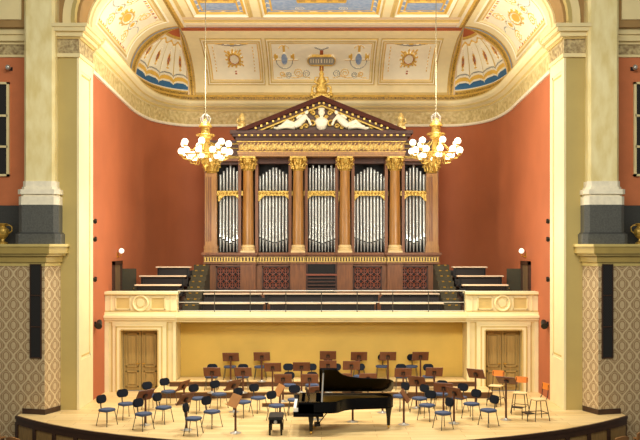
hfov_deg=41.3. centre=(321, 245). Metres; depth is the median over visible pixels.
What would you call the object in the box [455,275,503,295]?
desk
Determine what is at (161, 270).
desk
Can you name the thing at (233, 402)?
music stand
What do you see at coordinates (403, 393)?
music stand
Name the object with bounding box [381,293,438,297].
desk
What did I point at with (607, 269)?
grille
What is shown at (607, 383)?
wall
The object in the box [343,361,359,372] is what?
music stand
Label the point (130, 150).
wall
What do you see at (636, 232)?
urn
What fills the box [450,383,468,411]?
chair
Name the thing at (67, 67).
pilaster
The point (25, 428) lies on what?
trim
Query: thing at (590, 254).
trim
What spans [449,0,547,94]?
ceiling
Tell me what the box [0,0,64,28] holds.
wall
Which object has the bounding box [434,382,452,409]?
music stand
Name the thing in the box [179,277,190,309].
floor
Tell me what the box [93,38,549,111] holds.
trim
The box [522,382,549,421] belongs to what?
bar stool
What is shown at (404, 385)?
chair
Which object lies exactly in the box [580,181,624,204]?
column base
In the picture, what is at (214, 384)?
chair
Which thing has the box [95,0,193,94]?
ceiling
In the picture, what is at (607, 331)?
grille
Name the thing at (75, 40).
trim
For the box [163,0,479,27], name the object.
ceiling
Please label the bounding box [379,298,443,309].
desk
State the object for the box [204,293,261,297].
desk
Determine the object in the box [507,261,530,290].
door
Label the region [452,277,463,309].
floor
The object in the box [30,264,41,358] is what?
loudspeaker
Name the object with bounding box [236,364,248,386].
chair
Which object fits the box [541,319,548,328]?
spotlight
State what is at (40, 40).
column
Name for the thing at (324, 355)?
music stand
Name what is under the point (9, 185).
wall
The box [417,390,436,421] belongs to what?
chair
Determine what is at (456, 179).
wall
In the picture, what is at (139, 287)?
desk
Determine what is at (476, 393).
chair
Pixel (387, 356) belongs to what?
music stand
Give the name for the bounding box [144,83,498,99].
trim
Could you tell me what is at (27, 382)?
wall
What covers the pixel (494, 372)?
bar stool
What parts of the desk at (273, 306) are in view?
modesty panel, bench seat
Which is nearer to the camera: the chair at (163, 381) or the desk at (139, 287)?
the chair at (163, 381)
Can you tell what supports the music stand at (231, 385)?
on the floor at (371, 425)
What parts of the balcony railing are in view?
rail, rail, rail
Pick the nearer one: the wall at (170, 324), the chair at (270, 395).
the chair at (270, 395)
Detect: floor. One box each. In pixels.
[17,391,625,439]
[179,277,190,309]
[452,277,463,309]
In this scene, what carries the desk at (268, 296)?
on the floor
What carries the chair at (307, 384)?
on the stage riser at (286, 397)
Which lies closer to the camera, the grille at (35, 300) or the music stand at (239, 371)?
the grille at (35, 300)
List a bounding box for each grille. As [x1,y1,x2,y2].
[31,265,39,294]
[31,296,39,325]
[31,327,39,356]
[603,265,611,294]
[603,296,611,325]
[603,327,611,356]
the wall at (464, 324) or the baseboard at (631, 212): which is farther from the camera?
the wall at (464, 324)
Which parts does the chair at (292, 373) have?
backrest, seat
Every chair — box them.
[96,394,117,426]
[116,389,135,419]
[132,398,154,431]
[141,381,159,409]
[153,392,173,423]
[159,378,176,404]
[182,403,203,435]
[188,384,206,413]
[201,396,222,428]
[204,364,218,389]
[209,380,228,409]
[223,365,235,379]
[233,387,253,417]
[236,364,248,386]
[249,384,267,413]
[254,363,266,379]
[266,390,286,420]
[283,363,293,382]
[284,372,295,386]
[287,385,299,414]
[305,363,316,389]
[305,372,318,386]
[354,363,364,377]
[376,354,386,374]
[393,382,409,411]
[395,364,407,386]
[406,354,417,375]
[410,384,428,413]
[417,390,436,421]
[422,364,435,378]
[432,397,453,430]
[433,380,448,408]
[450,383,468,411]
[461,389,481,419]
[478,395,499,427]
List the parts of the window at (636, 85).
pane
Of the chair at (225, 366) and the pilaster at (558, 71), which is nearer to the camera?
the pilaster at (558, 71)
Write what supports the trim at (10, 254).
attached to the wall at (27, 382)
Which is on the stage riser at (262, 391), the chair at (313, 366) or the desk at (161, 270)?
the chair at (313, 366)
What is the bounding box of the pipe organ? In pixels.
[198,67,441,308]
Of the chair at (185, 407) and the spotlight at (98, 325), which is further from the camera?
the spotlight at (98, 325)
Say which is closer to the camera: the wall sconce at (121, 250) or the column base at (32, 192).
the column base at (32, 192)
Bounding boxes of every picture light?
[5,65,12,70]
[630,65,637,70]
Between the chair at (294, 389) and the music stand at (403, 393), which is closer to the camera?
the music stand at (403, 393)
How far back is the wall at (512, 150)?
32.97 m
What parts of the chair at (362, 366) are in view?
backrest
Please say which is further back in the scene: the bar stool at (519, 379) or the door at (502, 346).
the door at (502, 346)
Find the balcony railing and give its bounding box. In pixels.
[178,290,464,311]
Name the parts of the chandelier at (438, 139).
globe, globe, globe, globe, crown, globe, globe, globe, globe, globe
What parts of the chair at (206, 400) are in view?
backrest, seat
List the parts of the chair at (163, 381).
backrest, seat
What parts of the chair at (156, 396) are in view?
backrest, seat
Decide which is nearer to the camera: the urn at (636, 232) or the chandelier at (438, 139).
the urn at (636, 232)
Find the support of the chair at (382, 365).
on the stage riser at (200, 381)
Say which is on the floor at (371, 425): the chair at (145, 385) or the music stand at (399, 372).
the chair at (145, 385)
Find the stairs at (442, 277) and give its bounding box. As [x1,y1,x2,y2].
[433,265,460,309]
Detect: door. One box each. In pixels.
[112,261,135,290]
[124,330,156,389]
[486,330,518,389]
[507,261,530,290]
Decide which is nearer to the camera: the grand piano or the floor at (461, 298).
the grand piano
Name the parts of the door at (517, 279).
frame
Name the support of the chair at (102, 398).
on the floor at (371, 425)
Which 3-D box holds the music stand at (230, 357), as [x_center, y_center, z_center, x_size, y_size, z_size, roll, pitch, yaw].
[-3.203,4.267,29.998,0.580,1.025,0.351,0,0,0]
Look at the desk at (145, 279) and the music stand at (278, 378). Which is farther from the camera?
the desk at (145, 279)
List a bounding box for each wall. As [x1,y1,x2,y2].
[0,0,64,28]
[0,57,23,204]
[0,266,60,439]
[93,75,167,399]
[109,322,180,391]
[168,125,474,269]
[181,322,461,376]
[462,322,533,391]
[475,75,549,399]
[578,0,639,28]
[582,266,639,439]
[619,57,639,204]
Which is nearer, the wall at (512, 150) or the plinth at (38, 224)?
the plinth at (38, 224)
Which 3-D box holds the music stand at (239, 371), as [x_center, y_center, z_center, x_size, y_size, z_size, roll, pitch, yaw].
[-2.652,4.527,28.732,0.580,0.865,0.351,0,0,0]
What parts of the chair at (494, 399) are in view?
seat, backrest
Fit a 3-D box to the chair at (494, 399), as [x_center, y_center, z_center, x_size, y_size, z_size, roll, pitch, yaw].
[4.842,4.751,24.543,0.496,0.854,0.462,0,0,-30]
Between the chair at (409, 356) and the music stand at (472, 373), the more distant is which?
the chair at (409, 356)
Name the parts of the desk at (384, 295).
modesty panel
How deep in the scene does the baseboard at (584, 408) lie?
26.21 m
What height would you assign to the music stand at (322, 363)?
1.105 m
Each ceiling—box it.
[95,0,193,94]
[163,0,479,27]
[180,28,462,94]
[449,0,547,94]
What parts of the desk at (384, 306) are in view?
bench seat, modesty panel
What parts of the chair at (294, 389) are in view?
backrest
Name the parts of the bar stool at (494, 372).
seat, backrest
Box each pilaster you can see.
[58,58,76,409]
[566,58,584,409]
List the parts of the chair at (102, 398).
backrest, seat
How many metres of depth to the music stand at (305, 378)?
27.59 m
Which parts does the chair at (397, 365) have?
backrest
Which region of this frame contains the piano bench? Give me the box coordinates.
[268,412,283,434]
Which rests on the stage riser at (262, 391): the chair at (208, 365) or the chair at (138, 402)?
the chair at (208, 365)
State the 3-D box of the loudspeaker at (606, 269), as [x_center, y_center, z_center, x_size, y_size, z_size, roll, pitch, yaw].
[8.799,2.003,26.154,0.385,2.899,0.050,0,0,-15]
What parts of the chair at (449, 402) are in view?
seat, backrest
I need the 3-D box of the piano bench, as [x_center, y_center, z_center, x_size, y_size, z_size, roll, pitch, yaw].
[-1.257,4.930,23.603,0.400,0.501,0.820,0,0,0]
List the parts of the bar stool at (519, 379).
seat, backrest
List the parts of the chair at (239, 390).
backrest, seat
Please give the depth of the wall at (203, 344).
31.12 m
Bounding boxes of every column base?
[18,181,62,204]
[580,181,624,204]
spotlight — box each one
[94,319,101,328]
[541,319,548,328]
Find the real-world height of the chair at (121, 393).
0.854 m
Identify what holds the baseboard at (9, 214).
attached to the wall at (9, 185)
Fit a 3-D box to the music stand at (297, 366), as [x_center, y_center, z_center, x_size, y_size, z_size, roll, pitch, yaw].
[-0.676,4.437,28.732,0.580,1.045,0.351,0,0,0]
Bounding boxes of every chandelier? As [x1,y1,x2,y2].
[178,0,232,168]
[408,112,462,167]
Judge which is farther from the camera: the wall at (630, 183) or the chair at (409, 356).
the chair at (409, 356)
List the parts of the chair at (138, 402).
backrest, seat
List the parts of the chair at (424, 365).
backrest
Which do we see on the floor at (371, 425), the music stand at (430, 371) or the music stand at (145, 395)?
the music stand at (145, 395)
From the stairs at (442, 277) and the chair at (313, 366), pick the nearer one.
the chair at (313, 366)
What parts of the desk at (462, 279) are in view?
modesty panel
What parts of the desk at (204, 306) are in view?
modesty panel, bench seat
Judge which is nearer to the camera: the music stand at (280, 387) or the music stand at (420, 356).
the music stand at (280, 387)
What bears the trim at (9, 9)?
attached to the wall at (4, 24)
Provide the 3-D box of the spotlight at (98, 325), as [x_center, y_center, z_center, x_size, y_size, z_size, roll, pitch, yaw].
[-7.542,2.653,28.794,0.275,0.313,0.363,0,0,0]
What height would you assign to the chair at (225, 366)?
0.854 m
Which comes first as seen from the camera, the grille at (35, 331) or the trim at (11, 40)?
the grille at (35, 331)
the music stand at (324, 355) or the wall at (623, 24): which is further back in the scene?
the music stand at (324, 355)
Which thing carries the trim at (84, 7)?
attached to the wall at (4, 24)
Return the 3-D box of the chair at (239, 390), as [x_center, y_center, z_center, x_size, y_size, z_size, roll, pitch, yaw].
[-2.391,4.751,25.841,0.496,0.854,0.462,0,0,39]
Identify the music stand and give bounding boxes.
[136,389,154,425]
[175,379,189,404]
[175,392,194,430]
[203,367,220,393]
[222,353,238,381]
[223,379,241,412]
[226,393,241,433]
[234,367,251,393]
[253,352,269,381]
[264,363,280,390]
[274,374,291,401]
[275,383,284,414]
[293,362,309,393]
[301,374,317,386]
[308,386,324,420]
[319,360,336,392]
[320,351,335,359]
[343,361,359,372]
[343,392,362,422]
[351,352,366,374]
[359,373,376,392]
[377,391,390,413]
[379,352,395,378]
[394,368,411,392]
[398,389,410,425]
[407,376,426,408]
[412,352,428,376]
[425,367,442,390]
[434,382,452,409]
[445,386,465,424]
[466,368,485,405]
[495,376,517,420]
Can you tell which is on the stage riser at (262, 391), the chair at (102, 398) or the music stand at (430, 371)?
the music stand at (430, 371)
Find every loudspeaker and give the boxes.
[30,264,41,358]
[601,264,612,358]
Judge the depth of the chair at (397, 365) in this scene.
29.57 m
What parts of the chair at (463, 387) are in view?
backrest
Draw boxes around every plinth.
[16,205,64,243]
[578,205,626,243]
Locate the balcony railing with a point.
(214, 302)
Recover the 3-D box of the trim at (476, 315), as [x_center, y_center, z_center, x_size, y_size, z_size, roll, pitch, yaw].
[6.390,2.158,30.308,2.580,1.077,0.700,0,0,0]
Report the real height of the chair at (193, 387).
0.854 m
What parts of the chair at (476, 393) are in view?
seat, backrest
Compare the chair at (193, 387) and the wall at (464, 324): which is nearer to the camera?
the chair at (193, 387)
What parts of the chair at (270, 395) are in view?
backrest, seat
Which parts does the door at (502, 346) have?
panel, frame, panel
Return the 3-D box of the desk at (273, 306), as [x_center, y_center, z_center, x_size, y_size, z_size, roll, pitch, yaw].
[0.025,2.244,31.380,3.910,0.620,0.960,0,0,0]
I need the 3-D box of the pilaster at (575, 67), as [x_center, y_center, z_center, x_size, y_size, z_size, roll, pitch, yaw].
[8.160,-0.395,27.650,0.920,11.150,1.600,0,0,0]
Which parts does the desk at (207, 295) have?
modesty panel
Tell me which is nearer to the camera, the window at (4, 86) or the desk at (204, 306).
the window at (4, 86)
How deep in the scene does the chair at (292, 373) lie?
28.31 m
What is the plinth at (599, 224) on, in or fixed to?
on the trim at (590, 254)
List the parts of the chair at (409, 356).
backrest, seat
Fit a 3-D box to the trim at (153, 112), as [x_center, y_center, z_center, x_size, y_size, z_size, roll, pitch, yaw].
[0.000,-5.960,33.335,15.760,0.952,9.870,0,0,0]
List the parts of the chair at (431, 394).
seat, backrest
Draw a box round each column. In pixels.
[24,0,58,181]
[584,0,618,181]
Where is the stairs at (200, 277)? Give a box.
[182,265,209,309]
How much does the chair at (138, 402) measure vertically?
0.854 m
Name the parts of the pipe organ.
lattice panel, lattice panel, frame, raking cornice, lattice panel, lattice panel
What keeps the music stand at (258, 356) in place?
on the stage riser at (200, 381)
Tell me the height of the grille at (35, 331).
0.926 m
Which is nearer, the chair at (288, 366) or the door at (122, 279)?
the chair at (288, 366)
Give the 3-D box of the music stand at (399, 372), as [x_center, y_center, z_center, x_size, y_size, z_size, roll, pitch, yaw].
[2.760,4.537,28.732,0.580,0.845,0.351,0,0,0]
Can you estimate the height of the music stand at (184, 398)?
1.045 m
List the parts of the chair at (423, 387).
seat, backrest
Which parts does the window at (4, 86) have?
pane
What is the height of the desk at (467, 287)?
0.798 m
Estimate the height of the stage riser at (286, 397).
0.130 m
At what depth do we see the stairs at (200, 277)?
32.75 m
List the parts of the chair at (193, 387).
backrest, seat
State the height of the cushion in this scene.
0.080 m
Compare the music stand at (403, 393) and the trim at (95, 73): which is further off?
the trim at (95, 73)
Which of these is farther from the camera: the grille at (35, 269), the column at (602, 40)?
the column at (602, 40)
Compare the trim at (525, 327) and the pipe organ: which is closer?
the trim at (525, 327)
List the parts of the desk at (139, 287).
modesty panel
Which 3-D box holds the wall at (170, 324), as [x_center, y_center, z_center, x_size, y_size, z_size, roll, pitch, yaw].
[-6.420,3.938,30.689,2.520,2.484,1.062,0,0,0]
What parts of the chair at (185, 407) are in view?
backrest, seat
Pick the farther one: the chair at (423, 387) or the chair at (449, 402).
the chair at (423, 387)
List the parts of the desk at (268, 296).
modesty panel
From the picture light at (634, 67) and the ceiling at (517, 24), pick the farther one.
the ceiling at (517, 24)
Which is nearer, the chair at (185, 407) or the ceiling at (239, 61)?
the chair at (185, 407)
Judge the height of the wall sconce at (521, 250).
0.360 m
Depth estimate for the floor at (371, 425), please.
25.09 m
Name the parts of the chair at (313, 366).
backrest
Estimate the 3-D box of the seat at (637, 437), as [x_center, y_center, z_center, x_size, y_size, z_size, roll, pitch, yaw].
[9.187,5.845,24.847,0.610,0.970,0.590,0,0,-35]
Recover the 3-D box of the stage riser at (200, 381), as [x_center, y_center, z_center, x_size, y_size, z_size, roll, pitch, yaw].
[0.035,4.870,30.542,10.830,0.180,1.113,0,0,0]
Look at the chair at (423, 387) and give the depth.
26.47 m
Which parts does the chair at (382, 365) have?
seat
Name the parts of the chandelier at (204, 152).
globe, globe, globe, globe, globe, crown, globe, globe, globe, globe, globe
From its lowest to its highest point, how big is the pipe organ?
9.969 m
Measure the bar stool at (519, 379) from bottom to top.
1.083 m
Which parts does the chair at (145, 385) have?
backrest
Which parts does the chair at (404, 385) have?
seat, backrest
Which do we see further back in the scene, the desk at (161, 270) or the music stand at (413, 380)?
the desk at (161, 270)
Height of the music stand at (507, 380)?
1.304 m
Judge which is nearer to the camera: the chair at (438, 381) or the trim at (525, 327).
the chair at (438, 381)
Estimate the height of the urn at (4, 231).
0.660 m
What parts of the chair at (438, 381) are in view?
seat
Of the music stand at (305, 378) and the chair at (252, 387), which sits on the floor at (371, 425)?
the chair at (252, 387)
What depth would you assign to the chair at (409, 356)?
30.80 m
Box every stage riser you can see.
[153,386,492,397]
[169,377,474,386]
[262,395,293,406]
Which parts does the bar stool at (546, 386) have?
seat, backrest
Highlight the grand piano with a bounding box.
[293,368,393,433]
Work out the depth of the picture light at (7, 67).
27.21 m
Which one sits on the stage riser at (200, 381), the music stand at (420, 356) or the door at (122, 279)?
the music stand at (420, 356)
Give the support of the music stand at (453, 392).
on the floor at (371, 425)
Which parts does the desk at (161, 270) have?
modesty panel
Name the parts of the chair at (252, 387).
backrest, seat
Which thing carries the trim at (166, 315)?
on the wall at (170, 324)
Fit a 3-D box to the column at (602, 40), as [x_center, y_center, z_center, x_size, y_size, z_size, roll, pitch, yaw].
[8.800,-5.715,26.950,0.960,7.410,0.960,0,0,0]
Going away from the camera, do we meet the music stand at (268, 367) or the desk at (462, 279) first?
the music stand at (268, 367)
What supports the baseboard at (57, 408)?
attached to the wall at (27, 382)
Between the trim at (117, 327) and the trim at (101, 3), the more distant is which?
the trim at (117, 327)
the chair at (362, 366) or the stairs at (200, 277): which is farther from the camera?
the stairs at (200, 277)
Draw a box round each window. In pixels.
[0,82,9,175]
[633,82,639,175]
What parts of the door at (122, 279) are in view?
frame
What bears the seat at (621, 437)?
on the floor
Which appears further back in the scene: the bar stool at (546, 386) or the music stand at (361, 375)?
the music stand at (361, 375)
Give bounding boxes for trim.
[0,0,21,19]
[0,29,23,56]
[0,244,69,265]
[15,413,627,439]
[52,23,102,67]
[77,0,565,22]
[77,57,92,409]
[91,0,551,29]
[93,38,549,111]
[93,53,549,123]
[93,70,549,126]
[104,291,179,321]
[105,321,175,391]
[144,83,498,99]
[176,311,466,321]
[463,291,538,321]
[467,321,537,391]
[540,23,590,67]
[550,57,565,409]
[573,244,639,265]
[619,29,639,56]
[621,0,639,19]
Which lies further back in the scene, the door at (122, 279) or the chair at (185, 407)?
the door at (122, 279)
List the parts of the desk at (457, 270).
modesty panel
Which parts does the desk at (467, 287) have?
modesty panel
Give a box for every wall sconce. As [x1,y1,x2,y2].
[117,248,123,257]
[519,248,525,257]
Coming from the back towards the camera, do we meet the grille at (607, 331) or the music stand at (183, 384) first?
the music stand at (183, 384)
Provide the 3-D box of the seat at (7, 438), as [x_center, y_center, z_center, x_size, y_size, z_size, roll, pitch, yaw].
[-8.578,5.845,24.091,0.610,0.970,0.590,0,0,25]
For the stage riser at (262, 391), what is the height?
0.220 m
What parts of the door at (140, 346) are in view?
panel, frame, panel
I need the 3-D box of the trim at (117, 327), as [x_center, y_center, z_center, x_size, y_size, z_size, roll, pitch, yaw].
[-6.420,3.895,30.201,2.520,2.570,0.312,0,0,0]
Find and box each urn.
[0,223,12,243]
[630,223,639,243]
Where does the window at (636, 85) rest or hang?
in the wall at (630, 183)
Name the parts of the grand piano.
leg, iron frame, lid, leg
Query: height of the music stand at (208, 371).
0.865 m
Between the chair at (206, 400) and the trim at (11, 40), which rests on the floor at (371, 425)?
the chair at (206, 400)
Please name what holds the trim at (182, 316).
attached to the wall at (170, 324)
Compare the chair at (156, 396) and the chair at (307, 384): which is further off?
the chair at (307, 384)
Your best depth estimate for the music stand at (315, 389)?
25.32 m
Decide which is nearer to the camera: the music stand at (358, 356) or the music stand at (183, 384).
the music stand at (183, 384)
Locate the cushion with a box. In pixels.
[268,412,283,419]
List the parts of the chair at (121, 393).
backrest, seat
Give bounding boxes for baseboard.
[0,205,18,243]
[22,405,60,414]
[582,405,620,414]
[624,205,639,243]
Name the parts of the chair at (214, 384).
backrest, seat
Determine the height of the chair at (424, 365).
0.854 m
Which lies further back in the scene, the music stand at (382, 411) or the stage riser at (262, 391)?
the stage riser at (262, 391)
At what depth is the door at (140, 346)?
30.39 m
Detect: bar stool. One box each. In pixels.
[486,370,504,406]
[510,376,529,414]
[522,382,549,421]
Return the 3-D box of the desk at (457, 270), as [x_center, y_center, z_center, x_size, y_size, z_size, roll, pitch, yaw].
[5.812,1.202,33.730,1.363,0.796,0.960,0,0,0]
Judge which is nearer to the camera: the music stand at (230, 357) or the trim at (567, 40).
the trim at (567, 40)
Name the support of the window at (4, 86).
in the wall at (9, 185)
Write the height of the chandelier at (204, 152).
6.600 m
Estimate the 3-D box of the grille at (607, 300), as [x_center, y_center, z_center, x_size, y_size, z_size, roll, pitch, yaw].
[8.797,2.003,26.162,0.335,0.926,0.035,0,0,-15]
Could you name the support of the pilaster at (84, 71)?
attached to the wall at (130, 150)
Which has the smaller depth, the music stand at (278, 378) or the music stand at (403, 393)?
the music stand at (403, 393)
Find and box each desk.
[134,284,182,295]
[139,275,187,295]
[156,266,191,286]
[199,298,264,309]
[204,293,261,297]
[263,293,379,309]
[268,298,375,309]
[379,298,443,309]
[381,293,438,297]
[451,266,486,286]
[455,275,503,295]
[460,284,508,295]
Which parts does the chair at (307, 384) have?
seat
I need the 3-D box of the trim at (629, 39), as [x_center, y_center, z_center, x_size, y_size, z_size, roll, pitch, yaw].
[10.600,-6.525,27.430,4.000,0.850,0.540,0,0,0]
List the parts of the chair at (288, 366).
backrest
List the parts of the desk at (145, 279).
modesty panel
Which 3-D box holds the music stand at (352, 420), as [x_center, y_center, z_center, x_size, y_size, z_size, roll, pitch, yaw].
[0.919,4.667,25.058,0.580,1.025,0.351,0,0,0]
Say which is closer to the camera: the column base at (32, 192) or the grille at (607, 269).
the grille at (607, 269)
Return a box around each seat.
[6,437,19,439]
[615,436,628,439]
[633,432,639,439]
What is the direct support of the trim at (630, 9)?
attached to the wall at (623, 24)

